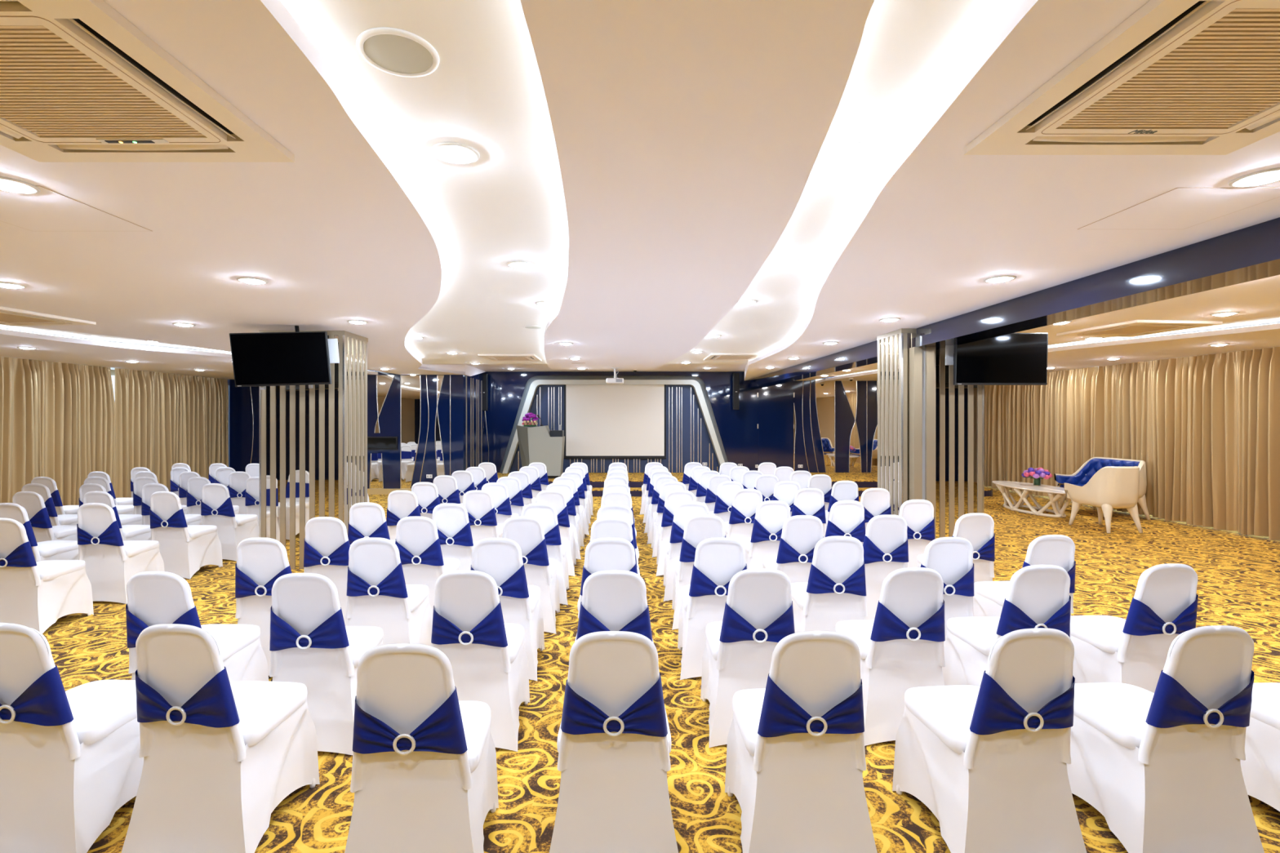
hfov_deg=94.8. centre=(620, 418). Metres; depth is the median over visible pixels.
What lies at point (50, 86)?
grille
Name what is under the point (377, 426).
wall mirror
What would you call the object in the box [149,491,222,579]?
banquet chair
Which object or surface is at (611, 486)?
banquet chair
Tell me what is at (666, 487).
banquet chair
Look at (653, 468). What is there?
banquet chair
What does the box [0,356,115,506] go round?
curtain
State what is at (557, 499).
banquet chair
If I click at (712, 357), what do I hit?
air conditioner
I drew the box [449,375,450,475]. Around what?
trim
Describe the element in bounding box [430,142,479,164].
recessed light
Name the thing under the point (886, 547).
banquet chair
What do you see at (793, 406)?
wall mirror
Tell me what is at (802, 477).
banquet chair
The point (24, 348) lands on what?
recessed light
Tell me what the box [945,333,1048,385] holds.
television
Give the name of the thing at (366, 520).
banquet chair
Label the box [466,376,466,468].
trim
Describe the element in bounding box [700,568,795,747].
banquet chair
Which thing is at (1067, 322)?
recessed light
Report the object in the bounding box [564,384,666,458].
projection screen
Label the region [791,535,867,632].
banquet chair
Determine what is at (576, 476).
banquet chair
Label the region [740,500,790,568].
banquet chair
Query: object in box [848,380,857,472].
trim
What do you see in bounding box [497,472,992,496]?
stage
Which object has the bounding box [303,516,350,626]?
banquet chair
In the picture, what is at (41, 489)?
banquet chair
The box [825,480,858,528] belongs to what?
banquet chair
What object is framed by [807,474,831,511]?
banquet chair
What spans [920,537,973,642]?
banquet chair
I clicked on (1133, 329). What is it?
grille
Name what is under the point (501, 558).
banquet chair
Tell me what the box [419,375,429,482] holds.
trim
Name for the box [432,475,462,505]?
banquet chair
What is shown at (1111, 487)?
armchair
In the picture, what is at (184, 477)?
banquet chair
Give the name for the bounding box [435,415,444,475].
wall mirror
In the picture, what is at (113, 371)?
wall
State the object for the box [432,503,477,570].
banquet chair
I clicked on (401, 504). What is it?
banquet chair
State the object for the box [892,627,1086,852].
banquet chair
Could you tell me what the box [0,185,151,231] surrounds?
ceiling hatch
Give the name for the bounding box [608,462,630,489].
banquet chair
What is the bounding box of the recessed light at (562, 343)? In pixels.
[558,342,573,345]
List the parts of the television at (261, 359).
mount plate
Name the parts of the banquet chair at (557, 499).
backrest, sash, seat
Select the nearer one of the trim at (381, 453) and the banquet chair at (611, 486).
the banquet chair at (611, 486)
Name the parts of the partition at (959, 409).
corner trim, corner trim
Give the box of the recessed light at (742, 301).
[737,299,757,304]
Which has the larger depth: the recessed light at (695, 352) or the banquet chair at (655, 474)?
the recessed light at (695, 352)
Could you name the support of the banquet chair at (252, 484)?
on the floor
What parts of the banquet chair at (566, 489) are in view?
backrest, sash, seat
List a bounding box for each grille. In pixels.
[0,25,204,135]
[0,312,54,322]
[364,34,432,73]
[482,374,486,409]
[493,356,528,359]
[524,326,541,328]
[716,355,753,359]
[1059,8,1279,126]
[1093,325,1180,333]
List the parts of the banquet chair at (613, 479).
backrest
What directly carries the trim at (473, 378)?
attached to the wall at (462, 378)
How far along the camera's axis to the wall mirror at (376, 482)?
13.10 m
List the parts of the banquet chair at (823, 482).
backrest, sash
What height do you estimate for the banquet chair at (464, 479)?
0.925 m
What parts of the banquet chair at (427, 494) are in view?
backrest, sash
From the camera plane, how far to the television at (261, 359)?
6.13 m
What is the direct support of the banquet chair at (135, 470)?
on the floor
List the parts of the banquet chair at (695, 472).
sash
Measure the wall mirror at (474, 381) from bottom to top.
2.300 m
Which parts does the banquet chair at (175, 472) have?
sash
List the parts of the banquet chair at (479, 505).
sash, seat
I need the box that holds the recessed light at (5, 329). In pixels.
[4,328,231,354]
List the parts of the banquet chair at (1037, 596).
seat, backrest, sash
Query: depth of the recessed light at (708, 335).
7.69 m
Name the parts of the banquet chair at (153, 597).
backrest, sash, seat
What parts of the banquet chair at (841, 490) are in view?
sash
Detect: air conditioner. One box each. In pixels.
[0,0,294,162]
[0,306,96,326]
[478,354,542,361]
[703,353,765,360]
[964,0,1279,155]
[1057,320,1222,337]
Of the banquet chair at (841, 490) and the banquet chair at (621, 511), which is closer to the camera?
the banquet chair at (621, 511)
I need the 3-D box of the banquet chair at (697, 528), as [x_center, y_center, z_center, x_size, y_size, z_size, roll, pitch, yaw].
[0.672,1.218,4.902,0.512,0.925,0.570,0,0,1]
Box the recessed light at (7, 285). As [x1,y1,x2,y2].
[0,281,26,288]
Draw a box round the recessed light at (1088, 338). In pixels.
[1084,337,1104,339]
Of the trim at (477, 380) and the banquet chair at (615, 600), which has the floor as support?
the banquet chair at (615, 600)
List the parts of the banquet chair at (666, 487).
seat, sash, backrest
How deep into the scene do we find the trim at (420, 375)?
13.09 m
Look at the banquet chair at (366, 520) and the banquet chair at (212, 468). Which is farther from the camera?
the banquet chair at (212, 468)
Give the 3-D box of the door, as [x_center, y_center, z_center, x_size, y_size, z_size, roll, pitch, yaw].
[4.016,0.323,15.188,0.962,2.125,0.021,0,0,0]
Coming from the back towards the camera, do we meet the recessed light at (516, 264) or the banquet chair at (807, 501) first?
the banquet chair at (807, 501)
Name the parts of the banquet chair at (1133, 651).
seat, backrest, sash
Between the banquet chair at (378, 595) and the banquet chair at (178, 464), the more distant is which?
the banquet chair at (178, 464)
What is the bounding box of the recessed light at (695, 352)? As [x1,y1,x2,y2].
[690,351,702,353]
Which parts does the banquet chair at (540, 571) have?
backrest, sash, seat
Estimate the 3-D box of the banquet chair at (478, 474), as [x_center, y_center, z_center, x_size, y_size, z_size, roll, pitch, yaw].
[-2.291,1.218,9.535,0.512,0.925,0.570,0,0,1]
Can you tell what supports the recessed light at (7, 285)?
in the ceiling at (337, 234)
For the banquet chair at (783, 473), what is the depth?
9.32 m
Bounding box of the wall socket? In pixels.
[426,474,431,478]
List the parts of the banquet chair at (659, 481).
sash, backrest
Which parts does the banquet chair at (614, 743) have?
seat, sash, backrest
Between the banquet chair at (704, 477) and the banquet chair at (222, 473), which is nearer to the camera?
the banquet chair at (704, 477)
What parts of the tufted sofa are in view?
leg, seat, leg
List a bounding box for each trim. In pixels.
[249,386,253,463]
[369,453,371,488]
[373,375,394,432]
[376,375,380,432]
[381,453,383,488]
[400,375,400,488]
[409,375,421,488]
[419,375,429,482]
[435,375,444,476]
[436,375,444,475]
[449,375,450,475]
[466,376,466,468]
[471,377,471,466]
[472,377,473,466]
[476,379,477,466]
[478,379,479,465]
[481,380,482,462]
[484,410,488,462]
[793,403,795,464]
[802,380,809,472]
[809,382,818,472]
[814,379,826,472]
[834,380,835,472]
[840,380,861,471]
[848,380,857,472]
[866,380,866,472]
[870,424,877,472]
[922,346,924,499]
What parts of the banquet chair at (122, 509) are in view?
backrest, sash, seat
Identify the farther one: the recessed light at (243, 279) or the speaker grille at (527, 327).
the speaker grille at (527, 327)
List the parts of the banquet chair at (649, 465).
sash, backrest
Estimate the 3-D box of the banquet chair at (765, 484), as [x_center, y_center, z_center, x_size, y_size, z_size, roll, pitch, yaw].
[1.989,1.218,8.232,0.512,0.925,0.570,0,0,0]
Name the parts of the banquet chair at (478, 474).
sash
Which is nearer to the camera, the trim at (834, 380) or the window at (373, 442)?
the window at (373, 442)
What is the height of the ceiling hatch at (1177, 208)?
0.002 m
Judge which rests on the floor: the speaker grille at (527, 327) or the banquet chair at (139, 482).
the banquet chair at (139, 482)
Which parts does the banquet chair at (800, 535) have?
seat, sash, backrest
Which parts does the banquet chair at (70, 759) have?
sash, backrest, seat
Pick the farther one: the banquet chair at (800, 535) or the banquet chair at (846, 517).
the banquet chair at (846, 517)
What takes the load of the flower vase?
on the coffee table
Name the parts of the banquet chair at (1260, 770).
seat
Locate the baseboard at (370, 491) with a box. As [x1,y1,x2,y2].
[367,488,411,494]
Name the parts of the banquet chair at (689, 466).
sash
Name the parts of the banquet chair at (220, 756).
sash, backrest, seat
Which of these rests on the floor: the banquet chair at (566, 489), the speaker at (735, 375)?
the banquet chair at (566, 489)
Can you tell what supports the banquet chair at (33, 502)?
on the floor
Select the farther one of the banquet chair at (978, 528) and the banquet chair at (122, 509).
the banquet chair at (122, 509)
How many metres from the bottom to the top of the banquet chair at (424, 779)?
0.925 m
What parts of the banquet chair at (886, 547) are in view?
sash, backrest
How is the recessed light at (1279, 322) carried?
in the ceiling at (337, 234)
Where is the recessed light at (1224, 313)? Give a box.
[1209,311,1239,315]
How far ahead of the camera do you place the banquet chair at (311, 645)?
2.94 m
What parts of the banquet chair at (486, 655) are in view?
sash, backrest, seat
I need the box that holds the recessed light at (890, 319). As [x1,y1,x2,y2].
[879,317,900,321]
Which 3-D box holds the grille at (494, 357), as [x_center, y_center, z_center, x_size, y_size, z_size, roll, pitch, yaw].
[-1.930,-1.079,10.400,0.562,0.017,0.562,0,0,0]
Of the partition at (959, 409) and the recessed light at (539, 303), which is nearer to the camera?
the recessed light at (539, 303)
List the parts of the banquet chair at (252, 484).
sash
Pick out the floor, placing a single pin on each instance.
(1238, 575)
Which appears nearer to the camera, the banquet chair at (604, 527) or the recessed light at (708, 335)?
the banquet chair at (604, 527)
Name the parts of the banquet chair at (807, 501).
sash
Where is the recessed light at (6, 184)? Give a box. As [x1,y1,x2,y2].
[0,176,40,194]
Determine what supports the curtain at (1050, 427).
hanging from the ceiling at (337, 234)
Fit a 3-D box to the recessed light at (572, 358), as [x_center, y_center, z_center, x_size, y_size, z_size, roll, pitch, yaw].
[-0.737,-0.973,9.567,0.196,0.023,0.196,0,0,0]
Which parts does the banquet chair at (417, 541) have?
sash, backrest, seat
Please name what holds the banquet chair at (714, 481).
on the floor
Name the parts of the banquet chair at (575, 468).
backrest, sash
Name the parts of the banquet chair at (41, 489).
backrest, sash, seat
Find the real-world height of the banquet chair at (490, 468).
0.925 m
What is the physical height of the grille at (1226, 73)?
0.017 m
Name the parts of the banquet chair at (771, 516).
seat, sash, backrest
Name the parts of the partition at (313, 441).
corner trim, corner trim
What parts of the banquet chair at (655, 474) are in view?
sash, backrest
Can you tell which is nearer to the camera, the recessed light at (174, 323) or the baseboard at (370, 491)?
the recessed light at (174, 323)
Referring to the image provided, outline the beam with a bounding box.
[742,217,1279,389]
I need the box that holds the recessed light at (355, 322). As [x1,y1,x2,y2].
[346,320,368,324]
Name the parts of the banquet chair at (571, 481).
backrest, sash, seat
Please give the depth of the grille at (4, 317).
5.69 m
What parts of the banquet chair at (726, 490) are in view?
sash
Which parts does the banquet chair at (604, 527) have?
backrest, sash, seat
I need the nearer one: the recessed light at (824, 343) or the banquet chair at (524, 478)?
the recessed light at (824, 343)
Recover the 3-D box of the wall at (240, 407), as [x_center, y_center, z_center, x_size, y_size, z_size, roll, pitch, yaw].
[-8.400,0.290,14.750,3.800,2.780,0.100,0,0,0]
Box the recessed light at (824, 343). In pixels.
[822,342,838,344]
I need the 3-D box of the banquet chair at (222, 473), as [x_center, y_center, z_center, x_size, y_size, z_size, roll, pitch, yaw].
[-6.199,1.218,9.476,0.512,0.925,0.570,0,0,-2]
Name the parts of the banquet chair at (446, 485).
sash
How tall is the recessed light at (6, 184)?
0.023 m
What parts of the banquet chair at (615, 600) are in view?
backrest, sash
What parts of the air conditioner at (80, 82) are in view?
display panel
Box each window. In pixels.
[111,375,115,402]
[367,436,397,449]
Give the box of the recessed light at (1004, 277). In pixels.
[983,275,1016,282]
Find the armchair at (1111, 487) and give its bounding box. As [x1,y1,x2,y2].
[1063,466,1142,533]
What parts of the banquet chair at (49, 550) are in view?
backrest, sash, seat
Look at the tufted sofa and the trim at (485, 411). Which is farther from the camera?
the trim at (485, 411)
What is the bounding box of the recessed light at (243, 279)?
[235,276,268,284]
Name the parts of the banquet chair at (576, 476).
backrest, sash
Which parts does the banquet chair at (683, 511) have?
seat, sash, backrest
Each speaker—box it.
[355,26,439,77]
[482,373,488,410]
[522,325,542,328]
[732,373,738,409]
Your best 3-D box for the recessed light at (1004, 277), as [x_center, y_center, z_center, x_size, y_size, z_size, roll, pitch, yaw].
[2.661,-0.973,4.123,0.196,0.023,0.196,0,0,0]
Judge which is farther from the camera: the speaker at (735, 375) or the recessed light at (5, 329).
the speaker at (735, 375)
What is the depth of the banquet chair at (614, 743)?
2.16 m
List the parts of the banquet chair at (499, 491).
sash, seat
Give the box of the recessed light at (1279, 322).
[831,322,1279,377]
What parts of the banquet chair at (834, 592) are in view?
seat, backrest, sash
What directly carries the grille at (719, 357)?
attached to the air conditioner at (712, 357)
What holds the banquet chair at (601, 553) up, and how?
on the floor
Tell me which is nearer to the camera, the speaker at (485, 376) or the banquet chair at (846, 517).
the banquet chair at (846, 517)
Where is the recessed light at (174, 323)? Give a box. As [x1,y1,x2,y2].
[172,322,195,326]
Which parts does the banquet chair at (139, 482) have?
sash, backrest, seat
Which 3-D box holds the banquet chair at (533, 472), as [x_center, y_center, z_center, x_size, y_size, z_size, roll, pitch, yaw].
[-1.462,1.218,9.642,0.512,0.925,0.570,0,0,0]
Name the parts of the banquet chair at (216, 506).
sash, backrest, seat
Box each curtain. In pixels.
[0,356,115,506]
[114,368,228,497]
[984,366,1097,500]
[1093,360,1152,515]
[1151,346,1279,540]
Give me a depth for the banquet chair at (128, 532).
6.22 m
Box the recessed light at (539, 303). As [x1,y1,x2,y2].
[535,301,555,306]
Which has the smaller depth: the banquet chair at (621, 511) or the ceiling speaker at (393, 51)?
the ceiling speaker at (393, 51)
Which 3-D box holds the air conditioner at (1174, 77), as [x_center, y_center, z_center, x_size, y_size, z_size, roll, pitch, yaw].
[1.720,-0.969,1.655,0.950,0.032,0.950,0,0,0]
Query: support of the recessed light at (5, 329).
in the ceiling at (337, 234)
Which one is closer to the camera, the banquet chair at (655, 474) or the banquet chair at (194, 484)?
the banquet chair at (194, 484)
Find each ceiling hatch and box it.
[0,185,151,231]
[1077,187,1279,229]
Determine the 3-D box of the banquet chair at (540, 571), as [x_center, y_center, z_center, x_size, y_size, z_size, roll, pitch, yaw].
[-0.753,1.218,4.824,0.512,0.925,0.570,0,0,1]
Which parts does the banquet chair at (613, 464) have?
backrest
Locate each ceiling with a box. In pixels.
[0,0,1279,380]
[466,364,746,371]
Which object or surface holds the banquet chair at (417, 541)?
on the floor
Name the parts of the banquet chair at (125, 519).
backrest, seat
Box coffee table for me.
[991,480,1071,518]
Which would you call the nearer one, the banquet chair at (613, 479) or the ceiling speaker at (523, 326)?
the ceiling speaker at (523, 326)
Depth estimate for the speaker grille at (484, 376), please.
14.93 m
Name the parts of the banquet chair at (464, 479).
backrest, sash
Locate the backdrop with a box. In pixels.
[509,385,719,472]
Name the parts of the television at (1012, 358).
mount plate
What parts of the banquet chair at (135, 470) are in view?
sash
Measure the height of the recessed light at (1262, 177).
0.023 m
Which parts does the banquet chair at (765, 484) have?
sash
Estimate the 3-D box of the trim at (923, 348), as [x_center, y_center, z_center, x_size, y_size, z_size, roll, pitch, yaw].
[3.248,0.456,6.350,0.044,2.449,0.080,0,0,0]
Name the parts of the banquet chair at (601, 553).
seat, sash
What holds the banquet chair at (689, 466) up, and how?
on the floor
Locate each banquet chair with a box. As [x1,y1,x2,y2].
[0,502,78,561]
[0,518,93,634]
[0,622,143,852]
[12,491,77,542]
[21,483,77,525]
[31,476,79,515]
[76,502,164,604]
[78,483,142,525]
[82,491,151,541]
[84,476,133,514]
[87,471,133,505]
[121,623,319,852]
[125,571,268,683]
[130,466,151,497]
[133,476,187,514]
[134,471,157,480]
[141,483,201,525]
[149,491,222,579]
[170,466,190,496]
[171,462,191,471]
[178,471,200,505]
[186,476,239,514]
[200,483,259,561]
[208,463,226,483]
[214,466,235,488]
[228,471,251,514]
[235,537,291,675]
[244,476,259,526]
[245,463,259,476]
[269,573,383,755]
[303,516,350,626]
[344,643,498,852]
[345,537,432,646]
[347,502,395,545]
[386,490,421,540]
[395,516,459,613]
[411,482,439,519]
[431,569,529,751]
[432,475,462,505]
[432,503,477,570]
[451,471,475,502]
[462,490,503,541]
[465,466,486,490]
[470,537,544,680]
[478,462,497,483]
[481,482,518,524]
[496,476,525,516]
[502,515,559,634]
[507,471,536,505]
[519,466,542,497]
[521,503,568,604]
[528,462,548,490]
[535,490,576,576]
[546,482,581,559]
[549,631,678,852]
[552,476,584,546]
[560,471,589,534]
[564,466,591,524]
[569,462,593,515]
[574,569,653,643]
[577,537,637,617]
[589,517,639,575]
[596,504,639,563]
[600,490,636,536]
[602,475,628,494]
[602,483,635,523]
[606,471,629,487]
[607,466,631,496]
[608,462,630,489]
[639,462,662,515]
[642,466,668,523]
[644,471,671,533]
[647,475,677,544]
[651,481,686,557]
[655,490,694,576]
[663,502,708,601]
[671,514,725,630]
[677,537,746,679]
[682,462,702,490]
[688,466,710,496]
[694,471,719,502]
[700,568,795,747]
[702,475,731,511]
[708,480,743,522]
[719,462,737,475]
[724,488,762,541]
[724,631,877,852]
[728,466,749,483]
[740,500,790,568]
[741,471,763,488]
[754,474,778,502]
[757,462,776,475]
[762,515,823,583]
[772,480,800,516]
[773,466,794,482]
[789,471,811,488]
[791,488,826,537]
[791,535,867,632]
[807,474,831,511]
[823,500,865,544]
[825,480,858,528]
[835,567,945,746]
[860,488,891,533]
[862,515,908,619]
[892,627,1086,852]
[898,499,934,567]
[916,512,995,582]
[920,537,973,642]
[942,564,1071,686]
[973,534,1075,617]
[1066,625,1264,852]
[1070,563,1198,693]
[1240,682,1279,811]
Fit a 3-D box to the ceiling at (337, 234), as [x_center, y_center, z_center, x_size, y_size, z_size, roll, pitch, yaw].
[-0.400,-1.107,6.064,19.600,0.245,18.252,0,0,0]
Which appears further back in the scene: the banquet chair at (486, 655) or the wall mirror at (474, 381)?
the wall mirror at (474, 381)
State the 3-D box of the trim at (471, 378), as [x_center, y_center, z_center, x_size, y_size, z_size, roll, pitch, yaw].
[-3.493,0.207,13.755,0.013,2.345,0.010,0,0,0]
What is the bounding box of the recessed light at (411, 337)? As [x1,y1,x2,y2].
[408,336,423,339]
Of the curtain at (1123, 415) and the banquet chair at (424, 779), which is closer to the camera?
the banquet chair at (424, 779)
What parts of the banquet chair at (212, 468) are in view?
sash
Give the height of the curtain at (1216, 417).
2.646 m
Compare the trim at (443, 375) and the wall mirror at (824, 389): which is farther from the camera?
the wall mirror at (824, 389)
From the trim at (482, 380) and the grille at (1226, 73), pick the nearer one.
the grille at (1226, 73)
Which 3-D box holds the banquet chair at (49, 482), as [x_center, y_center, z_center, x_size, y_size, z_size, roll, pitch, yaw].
[-7.540,1.218,7.937,0.512,0.925,0.570,0,0,1]
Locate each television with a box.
[229,325,339,389]
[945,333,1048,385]
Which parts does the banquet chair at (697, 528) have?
seat, backrest, sash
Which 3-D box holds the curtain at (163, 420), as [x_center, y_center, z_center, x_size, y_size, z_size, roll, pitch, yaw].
[-9.803,0.339,13.025,0.312,2.646,3.271,0,0,0]
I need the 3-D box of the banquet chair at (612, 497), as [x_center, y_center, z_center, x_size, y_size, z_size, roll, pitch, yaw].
[-0.045,1.218,6.446,0.512,0.925,0.570,0,0,-1]
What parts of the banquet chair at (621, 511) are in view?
sash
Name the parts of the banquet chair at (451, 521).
sash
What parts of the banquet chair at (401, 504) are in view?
sash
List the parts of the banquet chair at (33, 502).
backrest, sash, seat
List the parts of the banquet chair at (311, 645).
sash, backrest, seat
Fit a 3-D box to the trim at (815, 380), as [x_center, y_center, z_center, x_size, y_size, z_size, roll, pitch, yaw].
[5.176,0.193,15.192,0.296,2.441,0.018,0,0,0]
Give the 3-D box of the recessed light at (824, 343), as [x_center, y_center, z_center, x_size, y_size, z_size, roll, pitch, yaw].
[2.716,-0.973,7.599,0.196,0.023,0.196,0,0,0]
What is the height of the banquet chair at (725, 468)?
0.925 m
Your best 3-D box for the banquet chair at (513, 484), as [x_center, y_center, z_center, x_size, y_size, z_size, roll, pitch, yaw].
[-1.474,1.218,7.962,0.512,0.925,0.570,0,0,-1]
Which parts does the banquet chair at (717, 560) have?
seat, backrest, sash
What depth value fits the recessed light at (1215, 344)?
7.73 m
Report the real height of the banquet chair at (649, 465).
0.925 m
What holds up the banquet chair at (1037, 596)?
on the floor
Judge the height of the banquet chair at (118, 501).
0.925 m
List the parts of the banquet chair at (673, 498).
seat, sash, backrest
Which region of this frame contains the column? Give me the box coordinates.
[909,346,935,538]
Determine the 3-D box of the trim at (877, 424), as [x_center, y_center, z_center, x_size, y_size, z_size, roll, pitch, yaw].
[6.645,0.460,15.192,0.358,1.906,0.018,0,0,0]
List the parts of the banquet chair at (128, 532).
backrest, sash, seat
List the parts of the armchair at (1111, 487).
leg, leg, leg, leg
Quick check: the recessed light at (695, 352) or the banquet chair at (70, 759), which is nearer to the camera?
the banquet chair at (70, 759)
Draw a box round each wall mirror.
[370,453,382,488]
[375,420,378,432]
[377,375,393,415]
[400,375,420,488]
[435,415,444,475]
[437,375,443,399]
[473,380,475,466]
[793,406,795,470]
[815,379,834,472]
[841,380,856,418]
[849,422,861,472]
[871,426,877,472]
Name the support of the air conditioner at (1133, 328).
attached to the ceiling at (337, 234)
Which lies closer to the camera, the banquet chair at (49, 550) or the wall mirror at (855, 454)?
the banquet chair at (49, 550)
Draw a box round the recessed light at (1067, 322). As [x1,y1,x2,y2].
[1054,320,1072,324]
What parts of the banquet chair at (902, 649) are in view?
seat, backrest, sash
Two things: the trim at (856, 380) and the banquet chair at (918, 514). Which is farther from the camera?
the trim at (856, 380)
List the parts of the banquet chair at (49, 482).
backrest, sash, seat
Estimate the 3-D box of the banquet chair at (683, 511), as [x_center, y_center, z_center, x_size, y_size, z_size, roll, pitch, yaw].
[0.653,1.218,5.634,0.512,0.925,0.570,0,0,1]
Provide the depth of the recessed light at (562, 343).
7.60 m
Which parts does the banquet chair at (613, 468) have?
backrest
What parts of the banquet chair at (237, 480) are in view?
sash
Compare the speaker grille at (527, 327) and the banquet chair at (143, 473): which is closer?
the speaker grille at (527, 327)
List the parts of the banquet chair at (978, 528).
seat, sash, backrest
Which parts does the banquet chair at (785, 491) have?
sash, backrest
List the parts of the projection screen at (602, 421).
rod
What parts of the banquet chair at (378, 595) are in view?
sash, backrest, seat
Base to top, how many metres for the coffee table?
0.472 m
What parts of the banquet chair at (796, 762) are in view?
seat, backrest, sash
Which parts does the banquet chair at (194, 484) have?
sash, backrest, seat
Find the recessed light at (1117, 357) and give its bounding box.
[1106,357,1120,359]
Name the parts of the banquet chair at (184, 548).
sash, backrest, seat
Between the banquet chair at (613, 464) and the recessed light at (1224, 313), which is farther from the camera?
the banquet chair at (613, 464)
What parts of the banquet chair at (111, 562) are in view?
sash, backrest, seat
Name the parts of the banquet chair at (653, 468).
sash, backrest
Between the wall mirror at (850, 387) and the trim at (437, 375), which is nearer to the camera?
the trim at (437, 375)
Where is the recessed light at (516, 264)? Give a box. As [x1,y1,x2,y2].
[506,260,534,268]
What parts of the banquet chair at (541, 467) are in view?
sash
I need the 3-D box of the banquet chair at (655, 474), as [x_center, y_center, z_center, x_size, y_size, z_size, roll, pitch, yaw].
[0.606,1.218,8.852,0.512,0.925,0.570,0,0,1]
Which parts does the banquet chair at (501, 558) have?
sash, backrest, seat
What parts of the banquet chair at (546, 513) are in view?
backrest, sash, seat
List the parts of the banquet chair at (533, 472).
sash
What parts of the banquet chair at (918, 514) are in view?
backrest, sash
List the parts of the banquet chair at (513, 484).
sash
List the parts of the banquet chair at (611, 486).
backrest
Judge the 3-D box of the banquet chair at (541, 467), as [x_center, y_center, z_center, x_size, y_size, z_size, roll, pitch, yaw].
[-1.444,1.218,10.462,0.512,0.925,0.570,0,0,0]
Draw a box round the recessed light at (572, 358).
[568,357,581,359]
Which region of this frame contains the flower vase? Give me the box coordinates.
[1021,467,1052,485]
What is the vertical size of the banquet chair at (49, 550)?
0.925 m
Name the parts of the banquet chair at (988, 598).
seat, sash, backrest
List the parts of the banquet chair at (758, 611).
seat, backrest, sash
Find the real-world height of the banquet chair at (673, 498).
0.925 m
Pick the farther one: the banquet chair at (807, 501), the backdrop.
the backdrop
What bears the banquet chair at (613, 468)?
on the floor
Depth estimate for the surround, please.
14.93 m
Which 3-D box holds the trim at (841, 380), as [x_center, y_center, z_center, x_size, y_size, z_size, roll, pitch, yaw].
[5.964,0.198,15.192,0.538,2.430,0.018,0,0,0]
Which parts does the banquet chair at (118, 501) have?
backrest, sash, seat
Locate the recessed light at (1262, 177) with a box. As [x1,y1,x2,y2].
[1227,167,1279,187]
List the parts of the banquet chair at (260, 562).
backrest, sash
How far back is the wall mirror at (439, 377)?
13.10 m
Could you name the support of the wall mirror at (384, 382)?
attached to the wall at (389, 415)
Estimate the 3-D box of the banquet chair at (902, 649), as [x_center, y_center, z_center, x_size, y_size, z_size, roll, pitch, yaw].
[1.482,1.218,3.256,0.512,0.925,0.570,0,0,-3]
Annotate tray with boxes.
[524,424,536,426]
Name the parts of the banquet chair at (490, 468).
sash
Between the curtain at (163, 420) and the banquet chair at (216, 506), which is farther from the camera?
the curtain at (163, 420)
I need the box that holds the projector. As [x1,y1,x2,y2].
[605,368,623,383]
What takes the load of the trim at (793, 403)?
attached to the wall at (738, 429)
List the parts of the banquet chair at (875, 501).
backrest, sash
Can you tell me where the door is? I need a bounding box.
[757,390,794,469]
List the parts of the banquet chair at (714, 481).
sash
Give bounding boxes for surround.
[499,375,728,473]
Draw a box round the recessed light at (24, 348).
[17,346,36,349]
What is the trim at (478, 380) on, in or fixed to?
attached to the wall at (462, 378)
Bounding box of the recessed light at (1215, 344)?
[1208,343,1229,346]
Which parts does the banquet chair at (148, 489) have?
sash, backrest, seat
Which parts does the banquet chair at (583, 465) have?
backrest, sash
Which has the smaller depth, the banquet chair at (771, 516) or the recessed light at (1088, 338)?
the banquet chair at (771, 516)
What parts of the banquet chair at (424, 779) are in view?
sash, backrest, seat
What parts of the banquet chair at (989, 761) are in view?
seat, backrest, sash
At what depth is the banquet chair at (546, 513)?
5.30 m
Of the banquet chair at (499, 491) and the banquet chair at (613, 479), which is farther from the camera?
the banquet chair at (613, 479)
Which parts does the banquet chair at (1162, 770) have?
seat, backrest, sash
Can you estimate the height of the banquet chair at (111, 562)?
0.925 m
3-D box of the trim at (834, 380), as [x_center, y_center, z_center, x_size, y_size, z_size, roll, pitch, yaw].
[5.546,0.193,15.192,0.016,2.440,0.018,0,0,0]
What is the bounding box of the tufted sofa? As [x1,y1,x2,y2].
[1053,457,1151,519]
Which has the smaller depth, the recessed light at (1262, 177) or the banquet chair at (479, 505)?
the recessed light at (1262, 177)
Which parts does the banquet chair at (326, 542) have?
backrest, sash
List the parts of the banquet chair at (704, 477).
sash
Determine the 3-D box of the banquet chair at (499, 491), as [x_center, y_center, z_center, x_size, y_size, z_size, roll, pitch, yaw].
[-1.494,1.218,7.238,0.512,0.925,0.570,0,0,0]
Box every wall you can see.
[111,369,115,375]
[227,379,259,471]
[367,369,458,488]
[458,372,484,471]
[484,371,877,472]
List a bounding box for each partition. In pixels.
[258,330,368,569]
[876,328,984,538]
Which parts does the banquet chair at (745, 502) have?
seat, sash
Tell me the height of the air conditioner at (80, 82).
0.035 m
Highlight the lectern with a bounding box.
[515,425,564,478]
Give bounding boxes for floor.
[42,486,1279,852]
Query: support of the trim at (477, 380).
attached to the wall at (462, 378)
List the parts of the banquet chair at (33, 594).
sash, backrest, seat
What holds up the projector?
hanging from the ceiling at (337, 234)
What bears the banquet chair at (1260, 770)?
on the floor
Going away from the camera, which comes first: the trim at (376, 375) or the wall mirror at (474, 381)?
the trim at (376, 375)
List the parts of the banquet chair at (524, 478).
sash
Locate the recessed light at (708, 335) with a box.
[706,334,721,337]
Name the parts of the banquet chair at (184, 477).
sash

